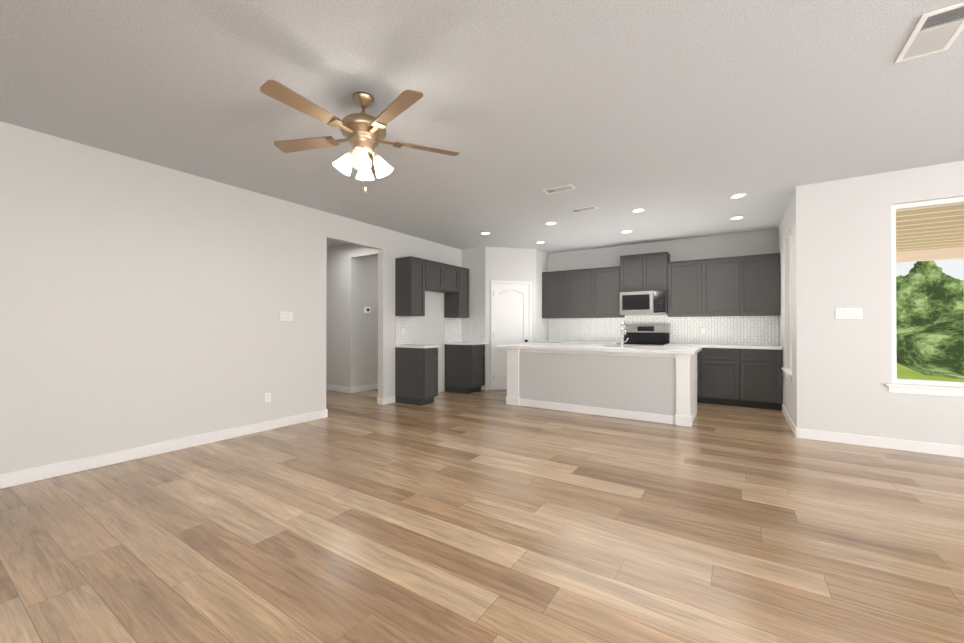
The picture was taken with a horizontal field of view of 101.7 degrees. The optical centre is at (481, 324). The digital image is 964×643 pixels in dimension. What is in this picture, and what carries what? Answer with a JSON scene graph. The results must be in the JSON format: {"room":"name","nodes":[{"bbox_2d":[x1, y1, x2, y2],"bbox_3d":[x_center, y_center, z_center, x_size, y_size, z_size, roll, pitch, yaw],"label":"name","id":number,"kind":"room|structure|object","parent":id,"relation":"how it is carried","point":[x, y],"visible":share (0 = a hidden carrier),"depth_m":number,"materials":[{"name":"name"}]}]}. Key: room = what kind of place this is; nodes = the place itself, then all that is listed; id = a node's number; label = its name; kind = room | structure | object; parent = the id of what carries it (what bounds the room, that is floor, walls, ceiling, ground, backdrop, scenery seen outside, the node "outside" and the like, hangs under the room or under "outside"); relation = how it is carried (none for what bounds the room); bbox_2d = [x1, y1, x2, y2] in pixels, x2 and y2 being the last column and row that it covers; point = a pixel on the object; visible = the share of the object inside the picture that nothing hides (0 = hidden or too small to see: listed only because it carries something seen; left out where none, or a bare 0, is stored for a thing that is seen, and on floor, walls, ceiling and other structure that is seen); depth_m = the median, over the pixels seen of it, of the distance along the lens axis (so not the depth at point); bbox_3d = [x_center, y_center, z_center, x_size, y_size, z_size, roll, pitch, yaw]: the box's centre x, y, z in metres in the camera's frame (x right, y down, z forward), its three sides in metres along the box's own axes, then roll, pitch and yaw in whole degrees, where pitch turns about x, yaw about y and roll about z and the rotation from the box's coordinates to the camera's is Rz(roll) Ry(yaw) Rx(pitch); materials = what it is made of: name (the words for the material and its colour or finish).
{"room":"empty living room","nodes":[
{"label":"empty living room","id":0,"kind":"room"},
{"bbox_2d":[0,121,461,474],"bbox_3d":[-2.503,-0.139,4.672,0.120,2.730,10.380,0,0,33],"label":"wall","id":1,"kind":"structure","parent":0,"point":[143,303],"depth_m":3.68,"materials":[{"name":"white paint"}]},
{"bbox_2d":[0,409,327,488],"bbox_3d":[-3.671,1.162,2.755,0.019,0.105,5.904,0,0,33],"label":"baseboard","id":2,"kind":"structure","parent":1,"relation":"attached to","point":[11,479],"depth_m":3.59,"materials":[{"name":"white wood"}]},
{"bbox_2d":[264,392,270,402],"bbox_3d":[-2.493,0.845,4.565,0.008,0.118,0.073,0,0,33],"label":"electrical outlet","id":3,"kind":"object","parent":1,"relation":"attached to","point":[267,397],"visible":1,"depth_m":4.56,"materials":[{"name":"white plastic"}]},
{"bbox_2d":[279,311,291,320],"bbox_3d":[-2.372,-0.104,4.754,0.009,0.118,0.165,0,0,33],"label":"light switch","id":4,"kind":"object","parent":1,"relation":"attached to","point":[285,315],"visible":1,"depth_m":4.75,"materials":[{"name":"white plastic"}]},
{"bbox_2d":[377,396,394,403],"bbox_3d":[-0.810,1.188,7.379,0.018,0.105,3.024,0,0,33],"label":"baseboard","id":5,"kind":"structure","parent":1,"relation":"attached to","point":[391,399],"depth_m":6.11,"materials":[{"name":"white wood"}]},
{"bbox_2d":[395,316,484,344],"bbox_3d":[-0.662,0.092,6.871,0.556,0.459,1.798,0,0,33],"label":"backsplash","id":6,"kind":"structure","parent":1,"relation":"attached to","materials":[{"name":"tile"}]},
{"bbox_2d":[326,243,377,387],"bbox_3d":[-2.473,-0.125,7.244,2.640,2.730,0.120,0,0,33],"label":"wall","id":7,"kind":"structure","parent":0,"point":[341,324],"depth_m":7.24,"materials":[{"name":"white paint"}]},
{"bbox_2d":[326,384,347,392],"bbox_3d":[-2.966,1.189,7.478,1.350,0.105,0.014,0,0,33],"label":"baseboard","id":8,"kind":"structure","parent":7,"relation":"attached to","point":[328,387],"depth_m":7.29,"materials":[{"name":"white wood"}]},
{"bbox_2d":[356,255,377,386],"bbox_3d":[-1.652,-0.119,8.320,0.120,2.730,2.580,0,0,33],"label":"wall","id":9,"kind":"structure","parent":0,"point":[366,324],"depth_m":7.41,"materials":[{"name":"white paint"}]},
{"bbox_2d":[348,383,377,392],"bbox_3d":[-1.661,1.193,8.179,0.018,0.105,2.614,0,0,33],"label":"baseboard","id":10,"kind":"structure","parent":9,"relation":"attached to","point":[372,386],"depth_m":7.32,"materials":[{"name":"white wood"}]},
{"bbox_2d":[364,307,369,312],"bbox_3d":[-2.159,-0.279,7.410,0.025,0.116,0.150,0,0,33],"label":"thermostat","id":11,"kind":"object","parent":9,"relation":"attached to","point":[366,309],"visible":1,"depth_m":7.39,"materials":[{"name":"white plastic"}]},
{"bbox_2d":[0,389,963,642],"bbox_3d":[0.362,1.265,2.724,12.320,0.100,10.500,0,0,33],"label":"floor","id":12,"kind":"structure","parent":0,"point":[486,516],"depth_m":2.25,"materials":[{"name":"brown wood"}]},
{"bbox_2d":[395,256,488,405],"bbox_3d":[-0.632,0.089,6.845,0.635,2.298,1.810,0,0,33],"label":"kitchen cabinets","id":13,"kind":"object","parent":12,"relation":"on","point":[416,369],"visible":1,"depth_m":6.49,"materials":[{"name":"grey wood"}]},
{"bbox_2d":[506,349,696,426],"bbox_3d":[1.707,0.794,5.808,2.550,0.875,0.992,0,0,33],"label":"kitchen island","id":14,"kind":"object","parent":12,"relation":"on","point":[657,384],"depth_m":5.29,"materials":[{"name":"grey"}]},
{"bbox_2d":[496,343,701,352],"bbox_3d":[1.658,0.335,5.800,2.716,0.042,1.100,0,0,33],"label":"island countertop","id":15,"kind":"structure","parent":14,"relation":"on","point":[587,348],"depth_m":5.39,"materials":[{"name":"white stone"}]},
{"bbox_2d":[620,321,628,346],"bbox_3d":[2.043,0.129,5.580,0.119,0.367,0.217,0,0,33],"label":"faucet","id":16,"kind":"object","parent":15,"relation":"on","point":[622,341],"depth_m":5.52,"materials":[{"name":"silver metal"}]},
{"bbox_2d":[616,325,669,345],"bbox_3d":[2.795,0.620,6.824,0.761,1.235,0.710,0,0,33],"label":"range","id":17,"kind":"object","parent":12,"relation":"on","point":[649,335],"visible":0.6,"depth_m":7.01,"materials":[{"name":"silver metal"}]},
{"bbox_2d":[536,251,782,409],"bbox_3d":[2.822,-0.001,6.869,3.833,2.478,0.635,0,0,33],"label":"kitchen cabinets","id":18,"kind":"object","parent":12,"relation":"on","point":[728,304],"visible":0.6,"depth_m":6.39,"materials":[{"name":"grey wood"}]},
{"bbox_2d":[620,290,667,314],"bbox_3d":[2.866,-0.379,6.939,0.761,0.405,0.450,0,0,33],"label":"microwave","id":19,"kind":"object","parent":18,"relation":"attached to","point":[645,303],"visible":0.98,"depth_m":6.77,"materials":[{"name":"silver metal"}]},
{"bbox_2d":[700,328,704,334],"bbox_3d":[3.735,0.107,6.638,0.073,0.118,0.008,0,0,33],"label":"outlet","id":20,"kind":"object","parent":18,"relation":"attached to","point":[702,331],"visible":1,"depth_m":6.64,"materials":[{"name":"white plastic"}]},
{"bbox_2d":[0,0,963,253],"bbox_3d":[0.362,-1.565,2.740,12.320,0.100,10.500,0,0,33],"label":"ceiling","id":21,"kind":"structure","parent":0,"point":[680,119],"depth_m":2.65,"materials":[{"name":"paint"}]},
{"bbox_2d":[260,80,459,194],"bbox_3d":[-0.812,-1.188,2.575,1.291,0.654,1.243,0,0,33],"label":"ceiling fan","id":22,"kind":"object","parent":21,"relation":"hanging from","point":[363,133],"visible":1,"depth_m":2.53,"materials":[{"name":"brown metal"}]},
{"bbox_2d":[544,222,556,224],"bbox_3d":[1.014,-1.493,5.788,0.187,0.008,0.187,0,0,-12],"label":"recessed light","id":23,"kind":"object","parent":21,"relation":"in","point":[547,223],"depth_m":5.79,"materials":[{"name":"white"}]},
{"bbox_2d":[542,184,575,193],"bbox_3d":[0.854,-1.500,4.353,0.340,0.011,0.160,0,0,33],"label":"ceiling vent","id":24,"kind":"object","parent":21,"relation":"in","point":[560,189],"visible":1,"depth_m":4.34,"materials":[{"name":"white metal"}]},
{"bbox_2d":[570,205,598,212],"bbox_3d":[1.320,-1.496,5.087,0.340,0.011,0.160,0,0,33],"label":"ceiling vent","id":25,"kind":"object","parent":21,"relation":"in","point":[583,209],"visible":1,"depth_m":5.08,"materials":[{"name":"white metal"}]},
{"bbox_2d":[620,230,631,232],"bbox_3d":[2.310,-1.491,6.292,0.187,0.008,0.187,0,0,-12],"label":"recessed light","id":26,"kind":"object","parent":21,"relation":"in","point":[625,231],"depth_m":6.27,"materials":[{"name":"white"}]},
{"bbox_2d":[631,208,645,212],"bbox_3d":[2.047,-1.497,5.139,0.187,0.008,0.187,0,0,-12],"label":"recessed light","id":27,"kind":"object","parent":21,"relation":"in","point":[637,210],"depth_m":5.14,"materials":[{"name":"white"}]},
{"bbox_2d":[729,216,744,219],"bbox_3d":[3.568,-1.495,5.495,0.187,0.008,0.187,0,0,-12],"label":"recessed light","id":28,"kind":"object","parent":21,"relation":"in","point":[736,217],"depth_m":5.47,"materials":[{"name":"white"}]},
{"bbox_2d":[728,193,746,198],"bbox_3d":[2.981,-1.500,4.577,0.187,0.008,0.187,0,0,-12],"label":"recessed light","id":29,"kind":"object","parent":21,"relation":"in","point":[733,196],"depth_m":4.57,"materials":[{"name":"white"}]},
{"bbox_2d":[894,2,963,62],"bbox_3d":[2.355,-1.513,2.036,0.210,0.011,0.420,0,0,33],"label":"ceiling vent","id":30,"kind":"object","parent":21,"relation":"in","point":[938,30],"visible":1,"depth_m":2.03,"materials":[{"name":"white"}]},
{"bbox_2d":[462,247,548,389],"bbox_3d":[0.493,-0.121,7.983,1.280,2.730,1.320,0,0,33],"label":"wall","id":31,"kind":"structure","parent":0,"point":[485,265],"depth_m":7.61,"materials":[{"name":"white paint"}]},
{"bbox_2d":[490,280,531,389],"bbox_3d":[0.566,0.198,7.564,0.595,2.087,0.595,0,0,33],"label":"pantry door","id":32,"kind":"structure","parent":31,"relation":"in","point":[510,312],"depth_m":7.55,"materials":[{"name":"white wood"}]},
{"bbox_2d":[549,228,778,344],"bbox_3d":[2.494,-0.123,7.537,5.360,2.730,0.120,0,0,33],"label":"wall","id":33,"kind":"structure","parent":0,"point":[741,244],"depth_m":6.81,"materials":[{"name":"white paint"}]},
{"bbox_2d":[549,315,778,344],"bbox_3d":[2.994,0.071,7.132,3.833,0.504,0.008,0,0,33],"label":"backsplash","id":34,"kind":"structure","parent":33,"relation":"attached to","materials":[{"name":"tile"}]},
{"bbox_2d":[779,190,795,425],"bbox_3d":[4.093,-0.136,5.193,0.120,2.730,2.060,0,0,33],"label":"wall","id":35,"kind":"structure","parent":0,"point":[784,315],"depth_m":5.30,"materials":[{"name":"white paint"}]},
{"bbox_2d":[781,236,792,381],"bbox_3d":[3.915,-0.255,4.957,0.150,1.855,0.930,0,0,33],"label":"kitchen window","id":36,"kind":"structure","parent":35,"relation":"in","point":[788,374],"depth_m":5.25,"materials":[{"name":"white"}]},
{"bbox_2d":[782,404,795,429],"bbox_3d":[3.841,1.175,4.918,0.019,0.105,1.535,0,0,33],"label":"baseboard","id":37,"kind":"structure","parent":35,"relation":"attached to","point":[787,416],"depth_m":4.87,"materials":[{"name":"white wood"}]},
{"bbox_2d":[795,161,963,445],"bbox_3d":[4.000,-0.143,3.952,1.320,2.730,0.120,0,0,33],"label":"wall","id":38,"kind":"structure","parent":0,"point":[843,371],"depth_m":4.00,"materials":[{"name":"white paint"}]},
{"bbox_2d":[835,307,862,318],"bbox_3d":[3.763,-0.120,4.029,0.206,0.113,0.009,0,0,33],"label":"light switch","id":39,"kind":"object","parent":38,"relation":"attached to","point":[850,313],"visible":1,"depth_m":4.02,"materials":[{"name":"white plastic"}]},
{"bbox_2d":[792,427,963,457],"bbox_3d":[5.214,1.164,3.073,4.334,0.105,0.014,0,0,33],"label":"baseboard","id":40,"kind":"structure","parent":38,"relation":"attached to","point":[862,440],"depth_m":3.89,"materials":[{"name":"white wood"}]},
{"bbox_2d":[885,197,963,396],"bbox_3d":[4.297,-0.262,3.735,0.685,1.855,0.150,0,0,33],"label":"window","id":41,"kind":"structure","parent":38,"relation":"in","point":[932,387],"depth_m":3.81,"materials":[{"name":"white"}]},
{"label":"outside","id":42,"kind":"structure","parent":0,"visible":0},
{"bbox_2d":[897,363,963,381],"bbox_3d":[27.388,1.515,11.682,57.000,0.100,70.000,0,0,33],"label":"grass","id":43,"kind":"structure","parent":42,"point":[908,373],"depth_m":11.10,"materials":[{"name":"green plant"}]},
{"bbox_2d":[896,261,963,327],"bbox_3d":[19.419,-5.339,-6.901,100.000,15.000,50.100,0,0,33],"label":"trees","id":44,"kind":"object","parent":43,"relation":"on","point":[931,280],"depth_m":20.45,"materials":[{"name":"green plant"}]},
{"bbox_2d":[896,309,963,378],"bbox_3d":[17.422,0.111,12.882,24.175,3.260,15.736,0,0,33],"label":"bush","id":45,"kind":"object","parent":43,"relation":"on","point":[940,335],"depth_m":10.35,"materials":[{"name":"green plant"}]},
{"bbox_2d":[896,203,963,262],"bbox_3d":[8.116,0.067,3.553,8.390,2.705,3.690,0,0,33],"label":"porch","id":46,"kind":"object","parent":43,"relation":"on","point":[931,242],"depth_m":5.15,"materials":[{"name":"beige wood"}]}
]}

